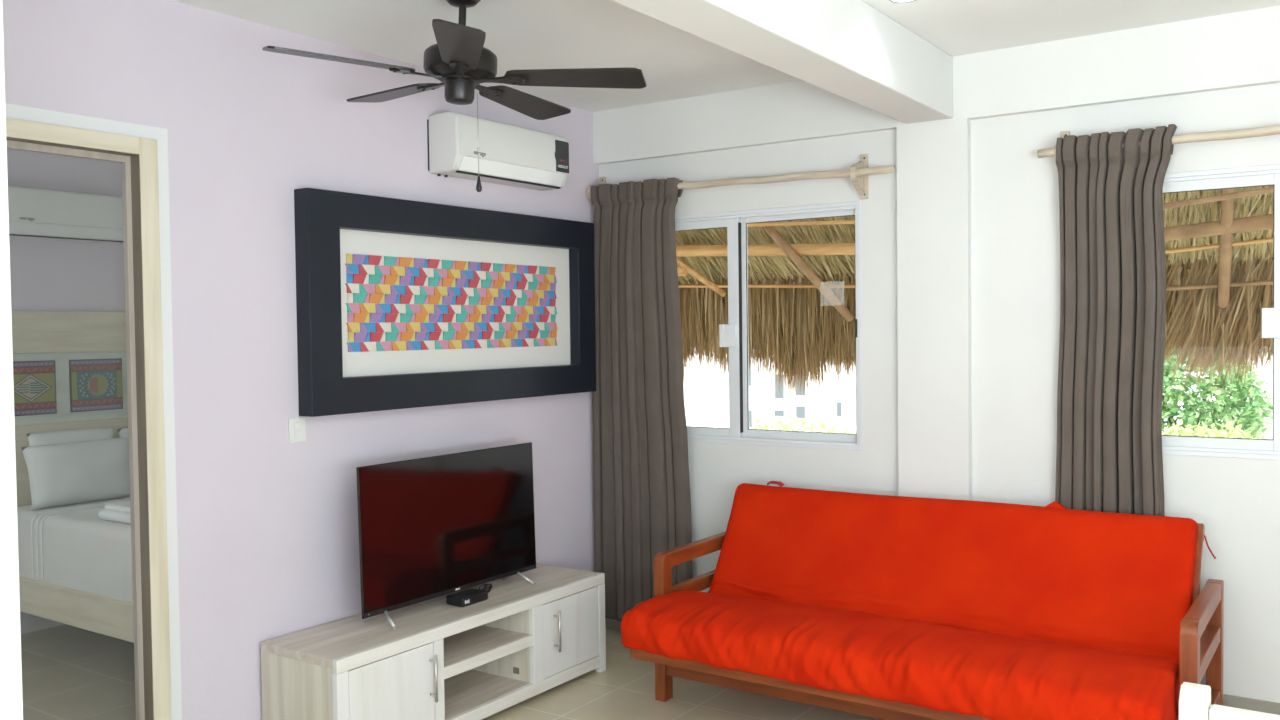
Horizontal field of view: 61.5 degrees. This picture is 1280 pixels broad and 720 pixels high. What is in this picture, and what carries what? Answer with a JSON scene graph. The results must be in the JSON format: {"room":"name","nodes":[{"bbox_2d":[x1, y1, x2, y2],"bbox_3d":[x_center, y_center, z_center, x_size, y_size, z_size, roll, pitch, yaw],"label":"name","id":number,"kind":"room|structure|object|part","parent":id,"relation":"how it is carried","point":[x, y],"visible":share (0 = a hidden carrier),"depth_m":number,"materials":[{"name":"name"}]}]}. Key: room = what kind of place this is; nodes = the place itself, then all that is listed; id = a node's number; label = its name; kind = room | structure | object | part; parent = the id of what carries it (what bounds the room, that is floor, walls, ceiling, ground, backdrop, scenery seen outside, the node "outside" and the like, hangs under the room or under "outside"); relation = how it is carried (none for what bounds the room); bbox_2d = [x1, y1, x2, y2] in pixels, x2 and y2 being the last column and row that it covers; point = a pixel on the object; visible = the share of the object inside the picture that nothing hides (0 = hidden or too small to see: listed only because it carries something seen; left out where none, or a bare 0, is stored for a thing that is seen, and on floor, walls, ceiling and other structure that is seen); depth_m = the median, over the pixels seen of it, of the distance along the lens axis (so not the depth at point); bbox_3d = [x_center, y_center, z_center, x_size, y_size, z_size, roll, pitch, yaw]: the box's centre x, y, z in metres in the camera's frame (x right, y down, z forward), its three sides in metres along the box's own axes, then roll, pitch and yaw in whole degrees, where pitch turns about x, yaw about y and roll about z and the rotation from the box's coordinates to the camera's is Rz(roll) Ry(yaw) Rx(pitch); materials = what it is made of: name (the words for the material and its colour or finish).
{"room":"living room","nodes":[
{"label":"living room","id":0,"kind":"room"},
{"bbox_2d":[0,0,22,719],"bbox_3d":[-1.625,0.166,2.187,1.190,2.547,0.120,0,2,34],"label":"wall partition","id":1,"kind":"structure","parent":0,"point":[11,697],"depth_m":1.89,"materials":[{"name":"white paint"}]},
{"bbox_2d":[7,149,124,633],"bbox_3d":[-3.433,0.110,4.980,0.150,2.547,4.550,0,2,34],"label":"wall","id":2,"kind":"structure","parent":0,"point":[46,274],"depth_m":5.53,"materials":[{"name":"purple paint"}]},
{"bbox_2d":[8,186,123,243],"bbox_3d":[-2.994,-0.724,5.332,0.168,0.247,1.010,0,2,34],"label":"air conditioner","id":3,"kind":"object","parent":2,"relation":"attached to","point":[35,213],"visible":0.96,"depth_m":5.38,"materials":[{"name":"white plastic"}]},
{"bbox_2d":[2,0,598,719],"bbox_3d":[-2.049,0.157,2.670,0.056,2.547,6.500,0,2,34],"label":"wall","id":4,"kind":"structure","parent":0,"point":[268,530],"depth_m":3.70,"materials":[{"name":"purple paint"}]},
{"bbox_2d":[6,118,171,719],"bbox_3d":[-1.800,0.371,3.039,0.102,2.092,0.927,0,2,34],"label":"door frame","id":5,"kind":"structure","parent":4,"relation":"in","point":[138,156],"depth_m":3.35,"materials":[{"name":"beige wood"}]},
{"bbox_2d":[5,103,181,719],"bbox_3d":[-1.769,0.349,3.031,0.001,2.136,1.000,0,2,34],"label":"trim","id":6,"kind":"structure","parent":4,"relation":"attached to","point":[13,111],"depth_m":3.42,"materials":[{"name":"white paint"}]},
{"bbox_2d":[288,417,305,442],"bbox_3d":[-1.218,0.250,3.825,0.012,0.089,0.070,0,2,34],"label":"light switch","id":7,"kind":"object","parent":4,"relation":"attached to","point":[297,426],"visible":1,"depth_m":3.82,"materials":[{"name":"white plastic"}]},
{"bbox_2d":[294,188,595,416],"bbox_3d":[-0.718,-0.228,4.496,0.073,0.807,1.678,0,2,34],"label":"framed artwork","id":8,"kind":"object","parent":4,"relation":"attached to","point":[401,304],"visible":1,"depth_m":4.33,"materials":[{"name":"blue paint"}]},
{"bbox_2d":[427,111,568,190],"bbox_3d":[-0.588,-0.879,4.596,0.169,0.247,0.712,0,2,34],"label":"air conditioner","id":9,"kind":"object","parent":4,"relation":"attached to","point":[509,155],"visible":0.99,"depth_m":4.46,"materials":[{"name":"white plastic"}]},
{"bbox_3d":[-0.853,-0.869,4.353,0.006,0.205,0.012,0,2,34],"label":"wall plate","id":10,"kind":"part","parent":9,"relation":"part of","materials":[{"name":"grey"}]},
{"bbox_3d":[-0.533,-0.913,4.566,0.038,0.170,0.688,0,2,34],"label":"panel","id":11,"kind":"part","parent":9,"relation":"part of","materials":[{"name":"white plastic"}]},
{"bbox_2d":[21,624,883,719],"bbox_3d":[-0.943,1.497,1.992,7.750,0.120,6.750,0,2,34],"label":"floor","id":12,"kind":"structure","parent":0,"point":[625,690],"depth_m":4.41,"materials":[{"name":"beige tile"}]},
{"bbox_2d":[11,311,133,642],"bbox_3d":[-1.879,0.550,5.284,2.074,1.612,1.680,0,2,34],"label":"bed","id":13,"kind":"object","parent":12,"relation":"on","point":[70,367],"visible":0.32,"depth_m":5.30,"materials":[{"name":"white fabric"}]},
{"bbox_3d":[-2.714,0.444,5.852,0.054,1.412,1.680,0,2,34],"label":"headboard","id":14,"kind":"part","parent":13,"relation":"part of","materials":[{"name":"beige wood"}]},
{"bbox_2d":[27,426,112,445],"bbox_3d":[-2.859,0.525,5.445,0.132,0.342,0.440,0,2,34],"label":"pillow","id":15,"kind":"object","parent":13,"relation":"on","point":[90,434],"visible":0.23,"depth_m":5.41,"materials":[{"name":"white fabric"}]},
{"bbox_3d":[-2.725,0.128,5.848,0.036,0.355,1.580,0,2,34],"label":"headboard panel","id":16,"kind":"part","parent":13,"relation":"part of","materials":[{"name":"green wood"}]},
{"bbox_3d":[-1.872,0.877,5.291,1.975,0.356,1.540,0,2,34],"label":"mattress","id":17,"kind":"part","parent":13,"relation":"part of","materials":[{"name":"white fabric"}]},
{"bbox_2d":[21,437,129,509],"bbox_3d":[-2.766,0.557,5.356,0.167,0.298,0.560,0,2,34],"label":"pillow","id":18,"kind":"object","parent":13,"relation":"on","point":[62,474],"visible":0.91,"depth_m":5.27,"materials":[{"name":"white fabric"}]},
{"bbox_3d":[-2.305,1.108,4.656,1.990,0.162,0.030,0,2,34],"label":"rail","id":19,"kind":"part","parent":13,"relation":"part of","materials":[{"name":"beige wood"}]},
{"bbox_2d":[98,500,130,523],"bbox_3d":[-2.193,0.677,4.824,0.400,0.070,0.280,0,2,34],"label":"folded towel","id":20,"kind":"object","parent":13,"relation":"on","point":[118,511],"visible":0.34,"depth_m":4.76,"materials":[{"name":"white fabric"}]},
{"bbox_2d":[117,428,128,437],"bbox_3d":[-2.598,0.521,5.835,0.128,0.333,0.460,0,2,34],"label":"pillow","id":21,"kind":"object","parent":13,"relation":"on","point":[123,432],"visible":0.02,"depth_m":5.66,"materials":[{"name":"white fabric"}]},
{"bbox_2d":[260,563,605,719],"bbox_3d":[-0.713,1.159,4.180,0.427,0.426,1.462,0,2,34],"label":"tv stand","id":22,"kind":"object","parent":12,"relation":"on","point":[480,660],"visible":0.99,"depth_m":3.99,"materials":[{"name":"beige wood"}]},
{"bbox_3d":[-1.140,1.196,3.605,0.372,0.395,0.025,0,2,34],"label":"panel","id":23,"kind":"part","parent":22,"relation":"part of","materials":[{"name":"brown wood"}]},
{"bbox_3d":[-0.849,1.161,3.680,0.019,0.300,0.383,0,2,34],"label":"door","id":24,"kind":"part","parent":22,"relation":"part of","materials":[{"name":"white wood"}]},
{"bbox_3d":[-0.731,1.126,3.807,0.035,0.166,0.010,0,2,34],"label":"handle","id":25,"kind":"part","parent":22,"relation":"part of","materials":[{"name":"silver metal"}]},
{"bbox_2d":[356,442,535,628],"bbox_3d":[-0.728,0.655,4.196,0.183,0.583,0.950,0,2,34],"label":"television","id":26,"kind":"object","parent":22,"relation":"on","point":[431,527],"visible":1,"depth_m":4.13,"materials":[{"name":"black plastic"}]},
{"bbox_3d":[-0.574,0.971,4.078,0.022,0.046,1.462,0,2,34],"label":"rail","id":27,"kind":"part","parent":22,"relation":"part of","materials":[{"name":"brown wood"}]},
{"bbox_2d":[446,583,492,606],"bbox_3d":[-0.648,0.925,4.244,0.105,0.039,0.255,0,2,34],"label":"box","id":28,"kind":"object","parent":22,"relation":"on","point":[471,596],"visible":1,"depth_m":4.17,"materials":[{"name":"black plastic"}]},
{"bbox_2d":[443,625,529,665],"bbox_3d":[-0.732,1.122,4.183,0.368,0.042,0.514,0,2,34],"label":"shelf","id":29,"kind":"object","parent":22,"relation":"attached to","point":[483,644],"depth_m":4.18,"materials":[{"name":"beige wood"}]},
{"bbox_3d":[-0.568,1.323,4.090,0.022,0.049,1.373,0,2,34],"label":"rail","id":30,"kind":"part","parent":22,"relation":"part of","materials":[{"name":"white wood"}]},
{"bbox_3d":[-0.336,1.105,4.383,0.035,0.166,0.010,0,2,34],"label":"handle","id":31,"kind":"part","parent":22,"relation":"part of","materials":[{"name":"silver metal"}]},
{"bbox_3d":[-0.292,1.131,4.494,0.019,0.300,0.377,0,2,34],"label":"door","id":32,"kind":"part","parent":22,"relation":"part of","materials":[{"name":"white wood"}]},
{"bbox_2d":[621,481,1223,719],"bbox_3d":[0.948,0.947,3.876,1.938,0.826,0.999,0,2,34],"label":"futon sofa","id":33,"kind":"object","parent":12,"relation":"on","point":[886,607],"visible":0.99,"depth_m":3.80,"materials":[{"name":"red fabric"}]},
{"bbox_3d":[0.093,1.066,4.303,0.046,0.586,0.062,0,2,34],"label":"leg","id":34,"kind":"part","parent":33,"relation":"part of","materials":[{"name":"brown wood"}]},
{"bbox_3d":[0.262,0.940,4.549,0.040,0.052,0.542,0,2,34],"label":"rail","id":35,"kind":"part","parent":33,"relation":"part of","materials":[{"name":"brown wood"}]},
{"bbox_3d":[0.261,0.793,4.545,0.044,0.058,0.542,0,2,34],"label":"arm rail","id":36,"kind":"part","parent":33,"relation":"part of","materials":[{"name":"brown wood"}]},
{"bbox_3d":[0.718,1.098,3.542,1.814,0.056,0.026,0,2,34],"label":"seat rail","id":37,"kind":"part","parent":33,"relation":"part of","materials":[{"name":"brown wood"}]},
{"bbox_3d":[1.654,1.076,3.235,0.048,0.586,0.062,0,2,34],"label":"leg","id":38,"kind":"part","parent":33,"relation":"part of","materials":[{"name":"brown wood"}]},
{"bbox_3d":[1.821,0.803,3.477,0.046,0.058,0.542,0,2,34],"label":"arm rail","id":39,"kind":"part","parent":33,"relation":"part of","materials":[{"name":"brown wood"}]},
{"bbox_3d":[1.823,0.950,3.481,0.042,0.052,0.542,0,2,34],"label":"rail","id":40,"kind":"part","parent":33,"relation":"part of","materials":[{"name":"brown wood"}]},
{"bbox_3d":[1.994,1.058,3.733,0.048,0.586,0.060,0,2,34],"label":"leg","id":41,"kind":"part","parent":33,"relation":"part of","materials":[{"name":"brown wood"}]},
{"bbox_3d":[1.826,1.170,3.487,0.042,0.050,0.542,0,2,34],"label":"rail","id":42,"kind":"part","parent":33,"relation":"part of","materials":[{"name":"brown wood"}]},
{"bbox_2d":[1179,682,1279,719],"bbox_3d":[0.885,0.966,1.345,0.436,0.932,0.478,0,2,34],"label":"dining chair","id":43,"kind":"object","parent":12,"relation":"on","point":[1194,699],"visible":1,"depth_m":1.60,"materials":[{"name":"beige wood"}]},
{"bbox_3d":[0.843,0.958,1.634,0.038,0.932,0.048,0,2,34],"label":"leg","id":44,"kind":"part","parent":43,"relation":"part of","materials":[{"name":"beige wood"}]},
{"bbox_3d":[1.001,0.564,1.509,0.360,0.093,0.028,0,2,34],"label":"rail","id":45,"kind":"part","parent":43,"relation":"part of","materials":[{"name":"beige wood"}]},
{"bbox_2d":[172,0,1279,111],"bbox_3d":[-0.977,-1.184,1.917,7.750,0.150,6.750,0,2,34],"label":"ceiling","id":46,"kind":"structure","parent":0,"point":[675,63],"depth_m":3.81,"materials":[{"name":"paint"}]},
{"bbox_2d":[262,0,645,191],"bbox_3d":[-0.558,-0.837,3.365,1.121,0.636,1.112,0,2,34],"label":"ceiling fan","id":47,"kind":"object","parent":46,"relation":"hanging from","point":[459,59],"visible":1,"depth_m":3.28,"materials":[{"name":"black metal"}]},
{"bbox_3d":[-0.878,-0.887,3.169,0.432,0.048,0.139,-2,2,-27],"label":"blade","id":48,"kind":"part","parent":47,"relation":"part of","materials":[{"name":"brown wood"}]},
{"bbox_3d":[-0.815,-0.892,3.589,0.140,0.034,0.432,-2,2,-45],"label":"blade","id":49,"kind":"part","parent":47,"relation":"part of","materials":[{"name":"brown wood"}]},
{"bbox_3d":[-0.500,-0.866,2.979,0.138,0.037,0.432,-1,2,-9],"label":"blade","id":50,"kind":"part","parent":47,"relation":"part of","materials":[{"name":"brown wood"}]},
{"bbox_3d":[-0.500,-0.692,3.319,0.005,0.260,0.005,0,2,12],"label":"pull chain","id":51,"kind":"part","parent":47,"relation":"part of","materials":[{"name":"silver metal"}]},
{"bbox_3d":[-0.498,-0.544,3.324,0.019,0.051,0.019,0,2,34],"label":"chain knob","id":52,"kind":"part","parent":47,"relation":"part of","materials":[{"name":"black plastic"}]},
{"bbox_3d":[-0.395,-0.874,3.658,0.140,0.034,0.432,0,2,27],"label":"blade","id":53,"kind":"part","parent":47,"relation":"part of","materials":[{"name":"brown wood"}]},
{"bbox_3d":[-0.202,-0.858,3.279,0.432,0.048,0.139,0,2,8],"label":"blade","id":54,"kind":"part","parent":47,"relation":"part of","materials":[{"name":"brown wood"}]},
{"bbox_2d":[612,0,952,123],"bbox_3d":[-0.663,-0.984,1.655,0.196,0.244,6.460,0,2,34],"label":"beam","id":55,"kind":"structure","parent":46,"relation":"attached to","point":[851,50],"depth_m":3.41,"materials":[{"name":"white paint"}]},
{"bbox_2d":[889,0,915,2],"bbox_3d":[0.854,-1.171,3.478,0.098,0.007,0.098,0,2,34],"label":"recessed light","id":56,"kind":"object","parent":46,"relation":"in","point":[893,1],"visible":1,"depth_m":3.51,"materials":[{"name":"silver metal"}]},
{"bbox_2d":[593,6,1279,702],"bbox_3d":[1.903,0.071,3.969,5.000,2.547,0.190,0,2,34],"label":"wall","id":57,"kind":"structure","parent":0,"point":[1015,219],"depth_m":4.26,"materials":[{"name":"white paint"}]},
{"bbox_2d":[605,618,621,629],"bbox_3d":[0.459,1.298,4.928,1.545,0.078,0.012,0,2,34],"label":"baseboard","id":58,"kind":"structure","parent":57,"relation":"attached to","point":[609,623],"depth_m":5.33,"materials":[{"name":"grey tile"}]},
{"bbox_2d":[587,154,893,202],"bbox_3d":[0.408,-0.787,4.823,1.538,0.213,0.116,0,2,34],"label":"curtain rod","id":59,"kind":"object","parent":57,"relation":"attached to","point":[858,173],"visible":0.82,"depth_m":4.54,"materials":[{"name":"brown wood"}]},
{"bbox_2d":[590,177,692,620],"bbox_3d":[-0.004,0.205,5.086,0.539,2.092,0.085,0,2,34],"label":"curtain","id":60,"kind":"object","parent":59,"relation":"hanging from","point":[642,496],"visible":0.92,"depth_m":5.07,"materials":[{"name":"grey fabric"}]},
{"bbox_2d":[675,201,862,450],"bbox_3d":[0.466,-0.147,4.927,1.204,1.060,0.089,0,2,34],"label":"window","id":61,"kind":"structure","parent":57,"relation":"attached to","point":[733,335],"depth_m":4.91,"materials":[{"name":"white metal"}]},
{"bbox_3d":[0.217,-0.148,5.083,0.580,1.024,0.022,0,2,34],"label":"sash","id":62,"kind":"part","parent":61,"relation":"part of","materials":[{"name":"white metal"}]},
{"bbox_3d":[0.701,-0.146,4.784,0.618,1.024,0.022,0,2,34],"label":"sash","id":63,"kind":"part","parent":61,"relation":"part of","materials":[{"name":"white metal"}]},
{"bbox_2d":[1037,125,1279,169],"bbox_3d":[2.212,-0.767,3.601,1.686,0.189,0.096,0,2,34],"label":"curtain rod","id":64,"kind":"object","parent":57,"relation":"attached to","point":[1275,129],"visible":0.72,"depth_m":3.71,"materials":[{"name":"brown wood"}]},
{"bbox_2d":[1055,124,1176,515],"bbox_3d":[1.731,0.177,3.942,0.432,2.010,0.108,0,2,36],"label":"curtain","id":65,"kind":"object","parent":64,"relation":"hanging from","point":[1109,458],"visible":0.77,"depth_m":3.93,"materials":[{"name":"grey fabric"}]},
{"bbox_2d":[1162,164,1279,459],"bbox_3d":[2.253,-0.164,3.703,1.204,1.017,0.089,0,2,34],"label":"window","id":66,"kind":"structure","parent":57,"relation":"attached to","point":[1264,175],"depth_m":3.76,"materials":[{"name":"white metal"}]},
{"bbox_2d":[1223,694,1279,714],"bbox_3d":[2.641,1.271,3.432,3.163,0.160,0.014,0,2,34],"label":"baseboard","id":67,"kind":"structure","parent":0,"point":[1228,700],"depth_m":3.77,"materials":[{"name":"grey tile"}]},
{"label":"outside","id":68,"kind":"structure","parent":0,"visible":0},
{"bbox_2d":[1164,411,1231,430],"bbox_3d":[5.512,4.329,13.711,80.000,0.200,100.000,0,2,34],"label":"ground","id":69,"kind":"structure","parent":68,"point":[1165,419],"depth_m":52.35,"materials":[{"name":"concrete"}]},
{"bbox_2d":[683,351,855,433],"bbox_3d":[1.562,-0.172,21.707,10.600,8.450,5.200,0,2,34],"label":"building","id":70,"kind":"structure","parent":69,"relation":"on","point":[706,398],"depth_m":18.26,"materials":[{"name":"paint"}]},
{"bbox_3d":[1.823,0.200,18.462,0.180,0.480,0.011,0,2,34],"label":"pane","id":71,"kind":"part","parent":70,"relation":"part of","materials":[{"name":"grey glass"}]},
{"bbox_3d":[1.837,1.008,18.482,0.190,0.285,0.011,0,2,34],"label":"pane","id":72,"kind":"part","parent":70,"relation":"part of","materials":[{"name":"grey glass"}]},
{"bbox_3d":[2.348,0.896,18.129,0.170,0.095,0.011,0,2,34],"label":"pane","id":73,"kind":"part","parent":70,"relation":"part of","materials":[{"name":"grey glass"}]},
{"bbox_3d":[2.346,0.444,18.113,0.160,0.400,0.011,0,2,34],"label":"pane","id":74,"kind":"part","parent":70,"relation":"part of","materials":[{"name":"grey glass"}]},
{"bbox_3d":[2.673,0.868,17.905,0.160,0.195,0.011,0,2,34],"label":"pane","id":75,"kind":"part","parent":70,"relation":"part of","materials":[{"name":"grey glass"}]},
{"bbox_3d":[2.667,0.376,17.891,0.160,0.420,0.011,0,2,34],"label":"pane","id":76,"kind":"part","parent":70,"relation":"part of","materials":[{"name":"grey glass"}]},
{"bbox_3d":[3.243,0.800,17.512,0.076,0.226,0.011,0,2,34],"label":"pane","id":77,"kind":"part","parent":70,"relation":"part of","materials":[{"name":"grey glass"}]},
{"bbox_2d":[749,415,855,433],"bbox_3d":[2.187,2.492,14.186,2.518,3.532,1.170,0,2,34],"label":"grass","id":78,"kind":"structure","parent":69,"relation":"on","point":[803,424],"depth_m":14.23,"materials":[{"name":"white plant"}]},
{"bbox_2d":[675,185,1273,405],"bbox_3d":[1.314,1.149,5.775,11.000,6.706,1.919,0,2,34],"label":"thatched palapa","id":79,"kind":"structure","parent":69,"relation":"on","point":[1219,243],"depth_m":6.28,"materials":[{"name":"plant"}]},
{"bbox_2d":[1162,419,1265,438],"bbox_3d":[5.607,2.456,10.690,1.721,3.715,1.184,0,2,34],"label":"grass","id":80,"kind":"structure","parent":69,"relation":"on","point":[1202,431],"depth_m":10.56,"materials":[{"name":"yellow plant"}]},
{"bbox_2d":[1162,345,1272,438],"bbox_3d":[6.261,1.922,12.151,1.660,4.683,1.556,0,2,34],"label":"bush","id":81,"kind":"object","parent":69,"relation":"on","point":[1250,418],"visible":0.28,"depth_m":11.64,"materials":[{"name":"green plant"}]},
{"bbox_2d":[1206,348,1272,438],"bbox_3d":[9.216,1.574,14.228,3.160,5.187,3.160,0,2,34],"label":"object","id":82,"kind":"structure","parent":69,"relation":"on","point":[1268,377],"depth_m":13.79,"materials":[{"name":"white paint"}]}
]}

